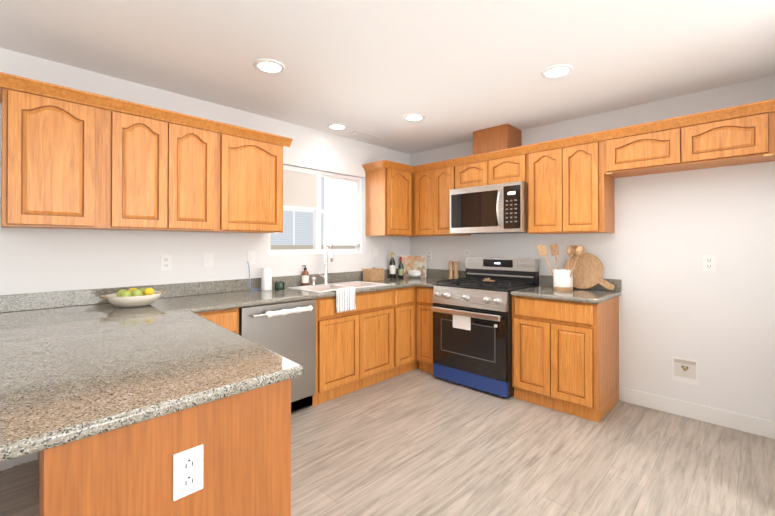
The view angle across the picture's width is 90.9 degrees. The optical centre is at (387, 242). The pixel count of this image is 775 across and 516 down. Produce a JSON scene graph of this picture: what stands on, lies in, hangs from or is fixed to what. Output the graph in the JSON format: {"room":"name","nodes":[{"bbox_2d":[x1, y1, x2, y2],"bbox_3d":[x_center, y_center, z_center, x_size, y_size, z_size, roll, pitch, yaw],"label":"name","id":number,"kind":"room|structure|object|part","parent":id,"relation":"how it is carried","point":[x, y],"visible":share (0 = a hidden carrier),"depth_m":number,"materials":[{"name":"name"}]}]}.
{"room":"kitchen","nodes":[
{"label":"kitchen","id":0,"kind":"room"},
{"bbox_2d":[0,48,409,465],"bbox_3d":[-1.264,0.099,3.312,0.150,2.440,4.600,0,0,44],"label":"wall","id":1,"kind":"structure","parent":0,"point":[35,260],"depth_m":2.80,"materials":[{"name":"white paint"}]},
{"bbox_2d":[0,459,12,470],"bbox_3d":[-2.441,1.255,1.970,0.014,0.115,0.725,0,0,44],"label":"baseboard","id":2,"kind":"structure","parent":1,"relation":"attached to","point":[8,464],"depth_m":2.21,"materials":[{"name":"white wood"}]},
{"bbox_2d":[0,72,107,229],"bbox_3d":[-1.967,-0.478,2.246,0.324,0.782,0.428,0,0,44],"label":"upper cabinet","id":3,"kind":"object","parent":1,"relation":"attached to","point":[72,158],"depth_m":2.12,"materials":[{"name":"brown wood"}]},
{"bbox_2d":[108,97,179,231],"bbox_3d":[-1.678,-0.476,2.544,0.324,0.782,0.402,0,0,44],"label":"upper cabinet","id":4,"kind":"object","parent":1,"relation":"attached to","point":[144,140],"depth_m":2.43,"materials":[{"name":"brown wood"}]},
{"bbox_2d":[160,254,171,269],"bbox_3d":[-1.635,0.147,2.815,0.008,0.116,0.072,0,0,44],"label":"electrical outlet","id":5,"kind":"object","parent":1,"relation":"attached to","point":[165,262],"visible":1,"depth_m":2.81,"materials":[{"name":"white plastic"}]},
{"bbox_2d":[180,113,219,231],"bbox_3d":[-1.481,-0.475,2.747,0.324,0.782,0.380,0,0,44],"label":"upper cabinet","id":6,"kind":"object","parent":1,"relation":"attached to","point":[199,137],"depth_m":2.68,"materials":[{"name":"brown wood"}]},
{"bbox_2d":[0,269,409,312],"bbox_3d":[-0.994,0.360,3.465,0.020,0.100,3.658,0,0,44],"label":"backsplash","id":7,"kind":"structure","parent":1,"relation":"attached to","point":[8,303],"depth_m":2.74,"materials":[{"name":"grey stone"}]},
{"bbox_2d":[204,253,213,267],"bbox_3d":[-1.421,0.140,3.034,0.010,0.116,0.072,0,0,44],"label":"electrical outlet","id":8,"kind":"object","parent":1,"relation":"attached to","point":[208,259],"visible":1,"depth_m":3.03,"materials":[{"name":"white plastic"}]},
{"bbox_2d":[247,251,255,263],"bbox_3d":[-1.172,0.129,3.291,0.010,0.116,0.072,0,0,44],"label":"outlet","id":9,"kind":"object","parent":1,"relation":"attached to","point":[251,257],"visible":1,"depth_m":3.29,"materials":[{"name":"white plastic"}]},
{"bbox_2d":[220,122,287,232],"bbox_3d":[-1.160,-0.473,3.079,0.324,0.782,0.543,0,0,44],"label":"upper cabinet","id":10,"kind":"object","parent":1,"relation":"attached to","point":[251,161],"depth_m":2.95,"materials":[{"name":"brown wood"}]},
{"bbox_2d":[268,165,361,255],"bbox_3d":[-0.704,-0.303,3.881,0.095,0.848,1.173,0,0,44],"label":"window unit","id":11,"kind":"structure","parent":1,"relation":"in","point":[301,188],"depth_m":3.79,"materials":[{"name":"white plastic"}]},
{"bbox_2d":[283,165,316,209],"bbox_3d":[-0.894,-0.525,3.633,0.020,0.392,0.528,0,0,44],"label":"window shade","id":12,"kind":"object","parent":11,"relation":"attached to","point":[299,184],"depth_m":3.68,"materials":[{"name":"white fabric"}]},
{"bbox_2d":[373,248,377,258],"bbox_3d":[-0.132,0.127,4.364,0.010,0.116,0.072,0,0,44],"label":"electrical outlet","id":13,"kind":"object","parent":1,"relation":"attached to","point":[375,253],"visible":1,"depth_m":4.36,"materials":[{"name":"white plastic"}]},
{"bbox_2d":[364,160,411,235],"bbox_3d":[0.020,-0.467,4.297,0.324,0.782,0.430,0,0,44],"label":"upper cabinet","id":14,"kind":"object","parent":1,"relation":"attached to","point":[388,184],"depth_m":4.16,"materials":[{"name":"brown wood"}]},
{"bbox_2d":[0,368,774,515],"bbox_3d":[1.303,1.336,0.818,7.300,0.060,4.600,0,0,44],"label":"floor","id":15,"kind":"structure","parent":0,"point":[416,442],"depth_m":2.29,"materials":[{"name":"beige wood"}]},
{"bbox_2d":[38,373,327,515],"bbox_3d":[-1.212,0.874,1.764,2.065,0.875,0.703,0,0,44],"label":"base cabinet","id":16,"kind":"object","parent":15,"relation":"on","point":[225,458],"depth_m":1.01,"materials":[{"name":"brown wood"}]},
{"bbox_2d":[0,277,583,462],"bbox_3d":[-0.323,0.423,2.675,2.082,0.035,3.898,0,0,44],"label":"countertop","id":17,"kind":"structure","parent":16,"relation":"on","point":[70,374],"depth_m":1.54,"materials":[{"name":"grey stone"}]},
{"bbox_2d":[100,288,165,306],"bbox_3d":[-1.622,0.347,2.445,0.300,0.113,0.362,0,0,44],"label":"fruit bowl","id":18,"kind":"object","parent":17,"relation":"on","point":[133,297],"visible":1,"depth_m":2.37,"materials":[{"name":"white ceramic"}]},
{"bbox_2d":[247,262,271,290],"bbox_3d":[-1.082,0.285,3.253,0.148,0.247,0.169,0,0,44],"label":"cylinder","id":19,"kind":"object","parent":17,"relation":"on","point":[266,280],"visible":0.96,"depth_m":3.23,"materials":[{"name":"white paper"}]},
{"bbox_2d":[239,299,315,412],"bbox_3d":[-0.960,0.876,2.981,0.642,0.859,0.610,0,0,44],"label":"dishwasher","id":20,"kind":"object","parent":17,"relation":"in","point":[287,328],"depth_m":2.87,"materials":[{"name":"silver metal"}]},
{"bbox_2d":[275,281,284,289],"bbox_3d":[-0.939,0.375,3.322,0.084,0.066,0.084,0,0,44],"label":"candle jar","id":21,"kind":"object","parent":17,"relation":"on","point":[279,285],"visible":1,"depth_m":3.29,"materials":[{"name":"green glass"}]},
{"bbox_2d":[302,265,308,285],"bbox_3d":[-0.778,0.313,3.605,0.066,0.194,0.067,0,0,44],"label":"soap bottle","id":22,"kind":"object","parent":17,"relation":"on","point":[305,277],"visible":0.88,"depth_m":3.58,"materials":[{"name":"orange glass"}]},
{"bbox_2d":[312,237,333,284],"bbox_3d":[-0.608,0.175,3.587,0.138,0.453,0.190,0,0,44],"label":"faucet","id":23,"kind":"object","parent":17,"relation":"on","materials":[{"name":"silver metal"}]},
{"bbox_2d":[288,281,387,292],"bbox_3d":[-0.437,0.503,3.552,0.470,0.203,0.840,0,0,44],"label":"sink","id":24,"kind":"object","parent":17,"relation":"in","point":[335,284],"depth_m":3.59,"materials":[{"name":"white ceramic"}]},
{"bbox_2d":[329,287,355,312],"bbox_3d":[-0.379,0.486,3.236,0.105,0.185,0.211,0,0,44],"label":"hanging towel","id":25,"kind":"object","parent":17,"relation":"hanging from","point":[345,299],"visible":1,"depth_m":3.20,"materials":[{"name":"white fabric"}]},
{"bbox_2d":[362,268,384,280],"bbox_3d":[-0.150,0.343,4.152,0.140,0.140,0.210,0,0,44],"label":"box","id":26,"kind":"object","parent":17,"relation":"on","point":[373,274],"visible":1,"depth_m":4.10,"materials":[{"name":"brown wood"}]},
{"bbox_2d":[389,253,395,277],"bbox_3d":[0.058,0.265,4.424,0.070,0.298,0.071,0,0,44],"label":"oil bottle","id":27,"kind":"object","parent":17,"relation":"on","point":[392,269],"visible":1,"depth_m":4.40,"materials":[{"name":"black glass"}]},
{"bbox_2d":[398,257,403,277],"bbox_3d":[0.157,0.290,4.419,0.064,0.248,0.065,0,0,44],"label":"vinegar bottle","id":28,"kind":"object","parent":17,"relation":"on","point":[400,270],"visible":1,"depth_m":4.39,"materials":[{"name":"black"}]},
{"bbox_2d":[400,255,425,276],"bbox_3d":[0.308,0.284,4.574,0.251,0.262,0.197,0,0,44],"label":"cookbook","id":29,"kind":"object","parent":17,"relation":"on","point":[413,262],"visible":0.73,"depth_m":4.62,"materials":[{"name":"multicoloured paper"}]},
{"bbox_2d":[408,270,421,277],"bbox_3d":[0.325,0.373,4.506,0.176,0.082,0.176,0,0,44],"label":"bowls","id":30,"kind":"object","parent":17,"relation":"on","point":[415,273],"visible":1,"depth_m":4.45,"materials":[{"name":"white ceramic"}]},
{"bbox_2d":[449,261,458,278],"bbox_3d":[0.732,0.309,4.224,0.123,0.208,0.056,0,0,44],"label":"pepper mills","id":31,"kind":"object","parent":17,"relation":"on","point":[456,264],"visible":0.81,"depth_m":4.19,"materials":[{"name":"brown wood"}]},
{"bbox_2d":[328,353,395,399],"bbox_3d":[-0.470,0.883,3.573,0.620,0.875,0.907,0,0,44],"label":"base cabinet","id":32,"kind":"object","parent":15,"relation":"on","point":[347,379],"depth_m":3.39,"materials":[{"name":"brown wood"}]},
{"bbox_2d":[396,345,419,375],"bbox_3d":[-0.017,0.885,4.005,0.669,0.875,0.343,0,0,44],"label":"base cabinet","id":33,"kind":"object","parent":15,"relation":"on","point":[408,359],"depth_m":3.85,"materials":[{"name":"brown wood"}]},
{"bbox_2d":[420,341,432,373],"bbox_3d":[0.599,0.885,4.062,0.266,0.875,0.619,0,0,44],"label":"base cabinet","id":34,"kind":"object","parent":15,"relation":"on","point":[426,347],"depth_m":3.85,"materials":[{"name":"brown wood"}]},
{"bbox_2d":[431,257,538,397],"bbox_3d":[0.917,0.737,3.642,0.764,1.168,0.725,0,0,44],"label":"range","id":35,"kind":"object","parent":15,"relation":"on","point":[472,329],"visible":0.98,"depth_m":3.44,"materials":[{"name":"black metal"}]},
{"bbox_3d":[0.688,0.630,3.406,0.704,0.048,0.067,0,0,44],"label":"handle","id":36,"kind":"part","parent":35,"relation":"part of","materials":[{"name":"silver metal"}]},
{"bbox_2d":[512,297,618,421],"bbox_3d":[1.488,0.881,3.201,0.658,0.875,0.619,0,0,44],"label":"base cabinet","id":37,"kind":"object","parent":15,"relation":"on","point":[565,354],"depth_m":2.95,"materials":[{"name":"brown wood"}]},
{"bbox_2d":[564,289,620,304],"bbox_3d":[1.488,0.426,3.186,0.674,0.035,0.643,0,0,44],"label":"countertop","id":38,"kind":"structure","parent":37,"relation":"on","point":[590,296],"depth_m":2.93,"materials":[{"name":"grey stone"}]},
{"bbox_2d":[537,244,584,290],"bbox_3d":[1.536,0.208,3.337,0.394,0.400,0.205,0,0,44],"label":"utensil crock","id":39,"kind":"object","parent":38,"relation":"on","point":[562,279],"visible":1,"depth_m":3.27,"materials":[{"name":"white ceramic"}]},
{"bbox_2d":[564,252,614,289],"bbox_3d":[1.740,0.246,3.303,0.412,0.319,0.083,0,0,44],"label":"cutting board","id":40,"kind":"object","parent":38,"relation":"on","point":[588,271],"visible":0.85,"depth_m":3.30,"materials":[{"name":"brown wood"}]},
{"bbox_2d":[0,0,774,153],"bbox_3d":[1.303,-1.174,0.831,7.300,0.080,4.600,0,0,44],"label":"ceiling","id":41,"kind":"structure","parent":0,"point":[453,72],"depth_m":2.26,"materials":[{"name":"white paint"}]},
{"bbox_2d":[253,59,285,73],"bbox_3d":[-0.752,-1.120,2.432,0.196,0.010,0.196,0,0,44],"label":"recessed light","id":42,"kind":"object","parent":41,"relation":"in","point":[270,66],"visible":1,"depth_m":2.43,"materials":[{"name":"white plastic"}]},
{"bbox_2d":[327,123,347,129],"bbox_3d":[-0.482,-1.113,3.673,0.196,0.010,0.196,0,0,44],"label":"recessed light","id":43,"kind":"object","parent":41,"relation":"in","point":[336,126],"visible":1,"depth_m":3.66,"materials":[{"name":"white plastic"}]},
{"bbox_2d":[347,130,382,140],"bbox_3d":[-0.232,-1.113,3.982,0.150,0.008,0.370,0,0,44],"label":"ceiling vent","id":44,"kind":"object","parent":41,"relation":"in","point":[363,135],"visible":1,"depth_m":3.96,"materials":[{"name":"white metal"}]},
{"bbox_2d":[403,114,424,120],"bbox_3d":[0.237,-1.115,3.409,0.196,0.010,0.196,0,0,44],"label":"recessed light","id":45,"kind":"object","parent":41,"relation":"in","point":[413,117],"visible":1,"depth_m":3.40,"materials":[{"name":"white plastic"}]},
{"bbox_2d":[541,64,573,78],"bbox_3d":[1.114,-1.119,2.504,0.196,0.010,0.196,0,0,44],"label":"recessed light","id":46,"kind":"object","parent":41,"relation":"in","point":[557,71],"visible":1,"depth_m":2.50,"materials":[{"name":"white plastic"}]},
{"bbox_2d":[410,75,774,421],"bbox_3d":[1.501,0.102,3.731,3.240,2.440,0.150,0,0,44],"label":"wall","id":47,"kind":"structure","parent":0,"point":[675,299],"depth_m":2.89,"materials":[{"name":"white paint"}]},
{"bbox_2d":[412,164,427,235],"bbox_3d":[0.540,-0.467,4.332,0.314,0.782,0.324,0,0,44],"label":"upper cabinet","id":48,"kind":"object","parent":47,"relation":"attached to","point":[419,172],"depth_m":4.27,"materials":[{"name":"brown wood"}]},
{"bbox_2d":[427,250,431,259],"bbox_3d":[0.501,0.146,4.588,0.072,0.116,0.008,0,0,44],"label":"electrical outlet","id":49,"kind":"object","parent":47,"relation":"attached to","point":[429,254],"visible":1,"depth_m":4.58,"materials":[{"name":"white plastic"}]},
{"bbox_2d":[428,158,470,235],"bbox_3d":[0.694,-0.468,4.182,0.313,0.782,0.324,0,0,44],"label":"upper cabinet","id":50,"kind":"object","parent":47,"relation":"attached to","point":[441,174],"depth_m":4.08,"materials":[{"name":"brown wood"}]},
{"bbox_2d":[464,249,469,259],"bbox_3d":[0.882,0.134,4.219,0.072,0.116,0.008,0,0,44],"label":"electrical outlet","id":51,"kind":"object","parent":47,"relation":"attached to","point":[466,252],"visible":0.73,"depth_m":4.22,"materials":[{"name":"white plastic"}]},
{"bbox_2d":[456,129,483,188],"bbox_3d":[0.945,-0.828,3.941,0.385,0.571,0.324,0,0,44],"label":"upper cabinet","id":52,"kind":"object","parent":47,"relation":"attached to","point":[469,169],"depth_m":3.81,"materials":[{"name":"brown wood"}]},
{"bbox_2d":[484,124,539,185],"bbox_3d":[1.222,-0.830,3.673,0.385,0.571,0.324,0,0,44],"label":"upper cabinet","id":53,"kind":"object","parent":47,"relation":"attached to","point":[505,159],"depth_m":3.61,"materials":[{"name":"brown wood"}]},
{"bbox_2d":[450,181,527,233],"bbox_3d":[1.030,-0.314,3.750,0.762,0.450,0.472,0,0,44],"label":"microwave","id":54,"kind":"object","parent":53,"relation":"attached to","point":[502,208],"visible":0.98,"depth_m":3.58,"materials":[{"name":"silver metal"}]},
{"bbox_3d":[1.014,-0.318,3.480,0.021,0.334,0.061,0,0,44],"label":"handle","id":55,"kind":"part","parent":54,"relation":"part of","materials":[{"name":"silver metal"}]},
{"bbox_2d":[426,269,620,292],"bbox_3d":[1.113,0.363,3.984,2.324,0.100,0.020,0,0,44],"label":"backsplash","id":56,"kind":"structure","parent":47,"relation":"attached to","point":[544,279],"depth_m":3.62,"materials":[{"name":"grey stone"}]},
{"bbox_2d":[528,140,551,233],"bbox_3d":[1.488,-0.472,3.413,0.358,0.782,0.324,0,0,44],"label":"upper cabinet","id":57,"kind":"object","parent":47,"relation":"attached to","point":[539,155],"depth_m":3.34,"materials":[{"name":"brown wood"}]},
{"bbox_2d":[552,132,614,233],"bbox_3d":[1.676,-0.473,3.231,0.360,0.782,0.324,0,0,44],"label":"upper cabinet","id":58,"kind":"object","parent":47,"relation":"attached to","point":[582,196],"depth_m":3.11,"materials":[{"name":"brown wood"}]},
{"bbox_2d":[604,120,671,179],"bbox_3d":[2.001,-0.705,2.918,0.545,0.320,0.324,0,0,44],"label":"upper cabinet","id":59,"kind":"object","parent":47,"relation":"attached to","point":[639,149],"depth_m":2.85,"materials":[{"name":"brown wood"}]},
{"bbox_2d":[672,357,697,385],"bbox_3d":[2.252,0.972,2.887,0.156,0.184,0.023,0,0,44],"label":"outlet box","id":60,"kind":"object","parent":47,"relation":"attached to","point":[684,370],"visible":1,"depth_m":2.88,"materials":[{"name":"white plastic"}]},
{"bbox_2d":[622,387,774,438],"bbox_3d":[2.277,1.260,2.856,0.913,0.115,0.014,0,0,44],"label":"baseboard","id":61,"kind":"structure","parent":47,"relation":"attached to","point":[744,423],"depth_m":2.81,"materials":[{"name":"white wood"}]},
{"bbox_2d":[703,255,715,270],"bbox_3d":[2.356,0.152,2.792,0.072,0.116,0.008,0,0,44],"label":"electrical outlet","id":62,"kind":"object","parent":47,"relation":"attached to","point":[709,262],"visible":1,"depth_m":2.79,"materials":[{"name":"white plastic"}]},
{"bbox_2d":[668,99,774,171],"bbox_3d":[2.302,-0.707,2.626,0.534,0.320,0.324,0,0,44],"label":"upper cabinet","id":63,"kind":"object","parent":47,"relation":"attached to","point":[741,134],"depth_m":2.51,"materials":[{"name":"brown wood"}]},
{"label":"outside","id":64,"kind":"structure","parent":0,"visible":0},
{"bbox_2d":[325,178,354,244],"bbox_3d":[-4.738,-1.130,8.284,0.050,5.050,14.000,0,0,44],"label":"sky","id":65,"kind":"structure","parent":64,"point":[340,209],"depth_m":11.65,"materials":[{"name":"white"}]},
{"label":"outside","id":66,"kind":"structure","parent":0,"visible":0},
{"bbox_2d":[271,178,325,244],"bbox_3d":[-2.501,-0.887,6.812,0.110,4.550,3.400,0,0,44],"label":"house","id":67,"kind":"structure","parent":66,"point":[297,226],"depth_m":7.53,"materials":[{"name":"white"}]},
{"bbox_2d":[271,245,354,249],"bbox_3d":[-2.357,0.709,5.271,0.050,1.342,13.000,0,0,44],"label":"fence","id":68,"kind":"object","parent":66,"point":[281,247],"depth_m":6.25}
]}

